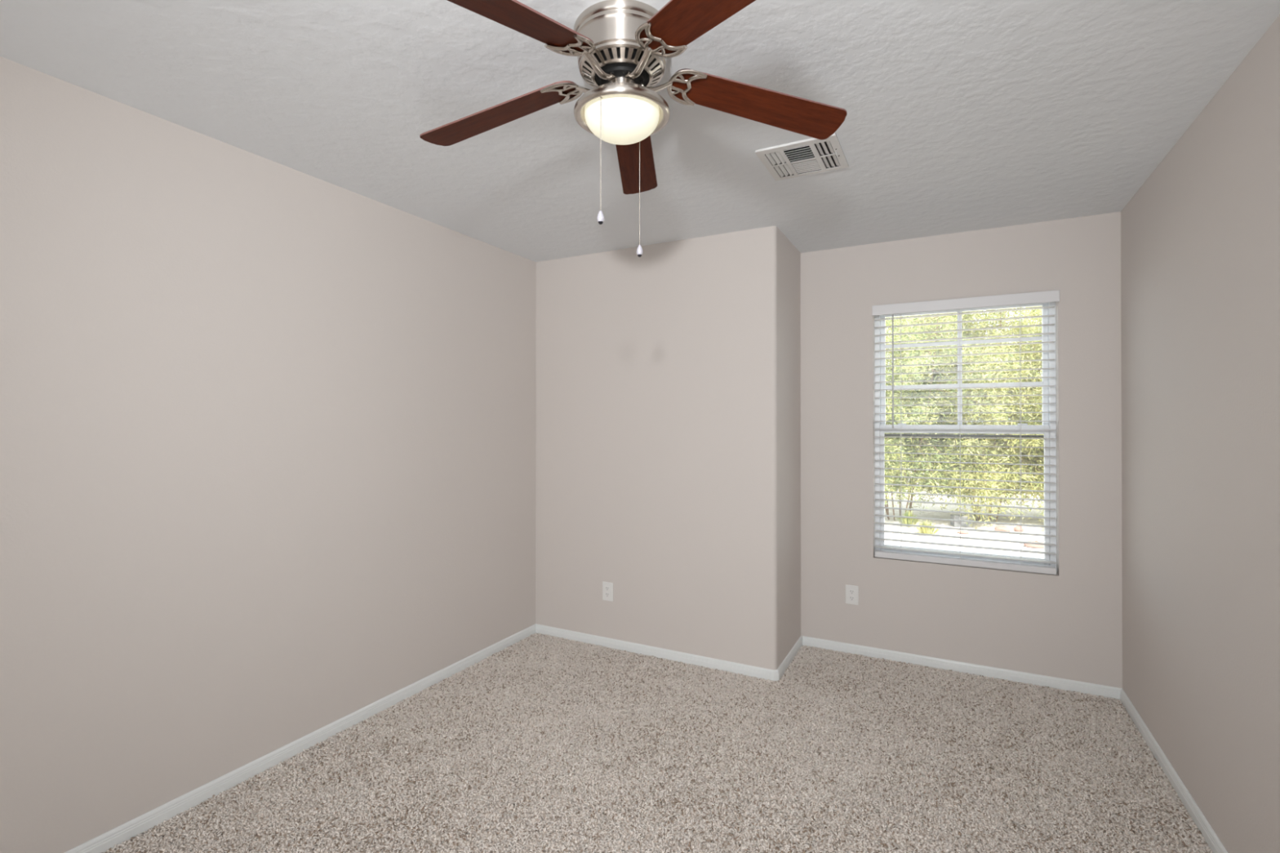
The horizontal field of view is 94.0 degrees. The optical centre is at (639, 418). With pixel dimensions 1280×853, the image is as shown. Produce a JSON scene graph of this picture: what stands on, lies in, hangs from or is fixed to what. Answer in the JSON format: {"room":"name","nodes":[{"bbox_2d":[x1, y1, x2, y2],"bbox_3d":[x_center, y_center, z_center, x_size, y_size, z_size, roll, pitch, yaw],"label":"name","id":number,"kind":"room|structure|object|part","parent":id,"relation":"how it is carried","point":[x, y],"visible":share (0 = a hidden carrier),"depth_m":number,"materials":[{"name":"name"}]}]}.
{"room":"empty bedroom","nodes":[
{"label":"empty bedroom","id":0,"kind":"room"},
{"bbox_2d":[0,56,536,852],"bbox_3d":[-1.996,0.228,1.604,0.140,2.560,5.380,0,0,28],"label":"wall","id":1,"kind":"structure","parent":0,"point":[267,427],"depth_m":2.23,"materials":[{"name":"grey paint"}]},
{"bbox_2d":[64,623,536,852],"bbox_3d":[-1.897,1.372,1.625,0.012,0.056,5.240,0,0,28],"label":"baseboard","id":2,"kind":"structure","parent":1,"relation":"attached to","point":[101,843],"depth_m":2.40,"materials":[{"name":"white paint"}]},
{"bbox_2d":[0,0,1279,262],"bbox_3d":[-0.346,-1.128,1.162,3.480,0.150,6.111,0,0,28],"label":"ceiling","id":3,"kind":"structure","parent":0,"point":[962,115],"depth_m":1.94,"materials":[{"name":"white paint"}]},
{"bbox_2d":[419,0,847,257],"bbox_3d":[-0.087,-0.758,1.624,1.242,0.585,1.266,0,0,28],"label":"ceiling fan","id":4,"kind":"object","parent":3,"relation":"hanging from","point":[622,48],"visible":1,"depth_m":1.57,"materials":[{"name":"brown wood"}]},
{"bbox_3d":[-0.417,-0.901,1.773,0.518,0.088,0.130,0,0,23],"label":"blade","id":5,"kind":"part","parent":4,"relation":"part of","materials":[{"name":"brown wood"}]},
{"bbox_3d":[-0.308,-0.903,1.317,0.130,0.088,0.518,0,0,41],"label":"blade","id":6,"kind":"part","parent":4,"relation":"part of","materials":[{"name":"brown wood"}]},
{"bbox_3d":[-0.099,-0.675,1.521,0.004,0.293,0.007,0,0,28],"label":"pull chain","id":7,"kind":"part","parent":4,"relation":"part of","materials":[{"name":"silver metal"}]},
{"bbox_3d":[-0.049,-0.930,1.621,0.210,0.045,0.210,0,0,28],"label":"motor","id":8,"kind":"part","parent":4,"relation":"part of","materials":[{"name":"black"}]},
{"bbox_3d":[-0.049,-0.796,1.621,0.202,0.076,0.202,0,0,28],"label":"lamp shade","id":9,"kind":"part","parent":4,"relation":"part of","materials":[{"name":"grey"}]},
{"bbox_3d":[-0.018,-0.900,2.019,0.130,0.088,0.518,0,0,5],"label":"blade","id":10,"kind":"part","parent":4,"relation":"part of","materials":[{"name":"brown wood"}]},
{"bbox_3d":[-0.002,-0.660,1.716,0.004,0.322,0.007,0,0,28],"label":"pull chain","id":11,"kind":"part","parent":4,"relation":"part of","materials":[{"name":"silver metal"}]},
{"bbox_3d":[0.160,-0.903,1.281,0.130,0.088,0.518,0,0,-31],"label":"blade","id":12,"kind":"part","parent":4,"relation":"part of","materials":[{"name":"brown wood"}]},
{"bbox_3d":[0.339,-0.901,1.714,0.518,0.088,0.130,0,0,-13],"label":"blade","id":13,"kind":"part","parent":4,"relation":"part of","materials":[{"name":"brown wood"}]},
{"bbox_2d":[755,133,848,181],"bbox_3d":[0.655,-1.089,2.397,0.304,0.122,0.312,0,0,28],"label":"ceiling vent","id":14,"kind":"object","parent":3,"relation":"in","point":[811,156],"visible":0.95,"depth_m":2.42,"materials":[{"name":"white metal"}]},
{"bbox_2d":[104,634,1211,852],"bbox_3d":[-0.347,1.453,1.150,3.200,0.108,5.831,0,0,28],"label":"floor","id":15,"kind":"structure","parent":0,"point":[946,715],"depth_m":2.29,"materials":[{"name":"beige carpet"}]},
{"bbox_2d":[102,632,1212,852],"bbox_3d":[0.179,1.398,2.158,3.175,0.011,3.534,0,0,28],"label":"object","id":16,"kind":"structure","parent":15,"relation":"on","point":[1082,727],"depth_m":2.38,"materials":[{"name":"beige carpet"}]},
{"bbox_2d":[535,226,800,670],"bbox_3d":[0.128,0.239,3.942,1.745,2.560,0.731,0,0,28],"label":"wall","id":17,"kind":"structure","parent":0,"point":[668,378],"depth_m":3.53,"materials":[{"name":"grey paint"}]},
{"bbox_2d":[602,581,613,601],"bbox_3d":[-0.200,1.067,3.692,0.074,0.115,0.010,0,0,28],"label":"wall outlet","id":18,"kind":"object","parent":17,"relation":"attached to","point":[607,588],"visible":1,"depth_m":3.69,"materials":[{"name":"white plastic"}]},
{"bbox_2d":[604,586,609,597],"bbox_3d":[-0.201,1.067,3.690,0.033,0.067,0.004,0,0,28],"label":"receptacle","id":19,"kind":"object","parent":18,"relation":"attached to","point":[606,588],"depth_m":3.69,"materials":[{"name":"white plastic"}]},
{"bbox_2d":[535,623,802,681],"bbox_3d":[0.161,1.383,3.834,1.616,0.056,0.603,0,0,28],"label":"baseboard","id":20,"kind":"structure","parent":17,"relation":"attached to","point":[711,663],"depth_m":3.50,"materials":[{"name":"white paint"}]},
{"bbox_2d":[800,211,1122,688],"bbox_3d":[1.808,0.237,3.399,1.735,2.560,0.140,0,0,28],"label":"wall","id":21,"kind":"structure","parent":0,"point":[1067,624],"depth_m":3.31,"materials":[{"name":"grey paint"}]},
{"bbox_2d":[845,584,858,604],"bbox_3d":[1.274,1.058,3.590,0.074,0.115,0.009,0,0,28],"label":"wall outlet","id":22,"kind":"object","parent":21,"relation":"attached to","point":[851,591],"visible":1,"depth_m":3.59,"materials":[{"name":"white plastic"}]},
{"bbox_2d":[848,589,854,600],"bbox_3d":[1.273,1.058,3.588,0.033,0.066,0.004,0,0,28],"label":"receptacle","id":23,"kind":"object","parent":22,"relation":"attached to","point":[851,592],"depth_m":3.59,"materials":[{"name":"grey plastic"}]},
{"bbox_2d":[802,635,1122,699],"bbox_3d":[1.716,1.381,3.356,1.583,0.056,0.012,0,0,28],"label":"baseboard","id":24,"kind":"structure","parent":21,"relation":"attached to","point":[1073,686],"depth_m":3.29,"materials":[{"name":"white paint"}]},
{"bbox_2d":[874,302,1056,568],"bbox_3d":[1.835,0.077,3.426,0.909,1.491,0.068,0,0,28],"label":"window","id":25,"kind":"structure","parent":21,"relation":"attached to","point":[1051,311],"depth_m":3.39,"materials":[{"name":"white plastic"}]},
{"bbox_3d":[1.838,0.441,3.431,0.847,0.702,0.006,0,0,28],"label":"screen frame","id":26,"kind":"part","parent":25,"relation":"part of","materials":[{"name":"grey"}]},
{"bbox_3d":[1.841,-0.277,3.440,0.847,0.721,0.027,0,0,28],"label":"sash","id":27,"kind":"part","parent":25,"relation":"part of","materials":[{"name":"white plastic"}]},
{"bbox_3d":[1.829,0.412,3.413,0.847,0.758,0.025,0,0,28],"label":"sash","id":28,"kind":"part","parent":25,"relation":"part of","materials":[{"name":"white plastic"}]},
{"bbox_2d":[871,289,1059,574],"bbox_3d":[1.795,0.074,3.348,0.916,1.490,0.080,0,0,28],"label":"window blind","id":29,"kind":"object","parent":21,"relation":"attached to","point":[1047,296],"visible":1,"depth_m":3.33,"materials":[{"name":"white plastic"}]},
{"bbox_3d":[1.530,0.077,3.500,0.002,1.418,0.055,0,0,28],"label":"ladder cord","id":30,"kind":"part","parent":29,"relation":"part of","materials":[{"name":"white fabric"}]},
{"bbox_3d":[1.800,0.076,3.359,0.002,1.418,0.055,0,0,28],"label":"ladder cord","id":31,"kind":"part","parent":29,"relation":"part of","materials":[{"name":"white fabric"}]},
{"bbox_3d":[1.798,0.801,3.357,0.891,0.035,0.054,0,0,28],"label":"rail","id":32,"kind":"part","parent":29,"relation":"part of","materials":[{"name":"white plastic"}]},
{"bbox_3d":[2.056,0.076,3.226,0.002,1.418,0.055,0,0,28],"label":"ladder cord","id":33,"kind":"part","parent":29,"relation":"part of","materials":[{"name":"white fabric"}]},
{"bbox_2d":[1120,14,1279,852],"bbox_3d":[1.102,0.223,0.321,0.140,2.560,5.971,0,0,28],"label":"wall","id":34,"kind":"structure","parent":0,"point":[1200,237],"depth_m":1.96,"materials":[{"name":"grey paint"}]},
{"bbox_2d":[1120,688,1227,852],"bbox_3d":[1.064,1.367,0.408,0.012,0.056,5.819,0,0,28],"label":"baseboard","id":35,"kind":"structure","parent":34,"relation":"attached to","point":[1199,820],"depth_m":2.25,"materials":[{"name":"white paint"}]},
{"label":"outside","id":36,"kind":"structure","parent":0,"visible":0},
{"bbox_2d":[884,459,1044,558],"bbox_3d":[8.729,1.700,14.568,20.000,0.200,26.079,0,0,28],"label":"ground","id":37,"kind":"structure","parent":36,"point":[1033,530],"depth_m":8.44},
{"bbox_2d":[895,510,919,527],"bbox_3d":[3.904,1.434,8.722,0.442,0.276,0.453,0,0,28],"label":"grass tuft","id":38,"kind":"object","parent":37,"relation":"on","point":[906,521],"visible":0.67,"depth_m":8.67,"materials":[{"name":"green plant"}]},
{"bbox_2d":[910,519,944,533],"bbox_3d":[3.861,1.453,8.077,0.454,0.233,0.487,0,0,40],"label":"grass tuft","id":39,"kind":"object","parent":37,"relation":"on","point":[924,530],"visible":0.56,"depth_m":8.03,"materials":[{"name":"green plant"}]},
{"bbox_2d":[885,314,1004,487],"bbox_3d":[5.949,-1.217,14.063,5.431,5.634,4.581,0,0,-21],"label":"leafy bush","id":40,"kind":"object","parent":37,"relation":"on","point":[927,314],"visible":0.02,"depth_m":13.42,"materials":[{"name":"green plant"}]},
{"bbox_2d":[884,307,1022,520],"bbox_3d":[4.067,-0.455,9.276,3.231,4.065,3.331,0,0,35],"label":"tree","id":41,"kind":"object","parent":37,"relation":"on","point":[908,369],"visible":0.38,"depth_m":8.64,"materials":[{"name":"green plant"}]},
{"bbox_2d":[950,514,973,527],"bbox_3d":[4.716,1.492,8.755,0.260,0.160,0.180,0,0,10],"label":"concrete block","id":42,"kind":"object","parent":37,"relation":"on","point":[957,524],"visible":0.8,"depth_m":8.68,"materials":[{"name":"grey concrete"}]},
{"bbox_2d":[957,530,968,534],"bbox_3d":[4.422,1.549,8.177,0.148,0.042,0.125,0,0,28],"label":"stone","id":43,"kind":"object","parent":37,"relation":"on","point":[965,532],"visible":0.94,"depth_m":8.14,"materials":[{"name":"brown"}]},
{"bbox_2d":[885,306,1044,528],"bbox_3d":[5.360,-0.559,9.486,3.136,4.461,3.521,0,0,15],"label":"tree","id":44,"kind":"object","parent":37,"relation":"on","point":[999,391],"visible":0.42,"depth_m":8.68,"materials":[{"name":"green plant"}]},
{"bbox_2d":[938,311,1042,485],"bbox_3d":[8.917,-1.633,13.447,6.108,6.462,4.825,0,0,15],"label":"leafy bush","id":45,"kind":"object","parent":37,"relation":"on","point":[1023,311],"visible":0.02,"depth_m":13.16,"materials":[{"name":"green plant"}]},
{"bbox_2d":[994,525,1010,531],"bbox_3d":[5.069,1.533,8.347,0.197,0.076,0.155,0,0,28],"label":"stone","id":46,"kind":"object","parent":37,"relation":"on","point":[1000,528],"visible":0.84,"depth_m":8.30,"materials":[{"name":"brown stone"}]},
{"bbox_2d":[964,306,1044,519],"bbox_3d":[6.655,-0.542,9.317,3.160,4.245,3.421,0,0,28],"label":"leafy bush","id":47,"kind":"object","parent":37,"relation":"on","point":[1038,327],"visible":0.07,"depth_m":8.94,"materials":[{"name":"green plant"}]},
{"bbox_2d":[1013,525,1023,532],"bbox_3d":[5.288,1.530,8.347,0.116,0.080,0.115,0,0,-25],"label":"stone","id":48,"kind":"object","parent":37,"relation":"on","point":[1018,528],"visible":0.98,"depth_m":8.31,"materials":[{"name":"brown stone"}]},
{"bbox_2d":[1023,540,1044,548],"bbox_3d":[4.822,1.524,7.290,0.234,0.084,0.192,0,0,28],"label":"stone","id":49,"kind":"object","parent":37,"relation":"on","point":[1038,546],"visible":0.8,"depth_m":7.24,"materials":[{"name":"brown stone"}]}
]}

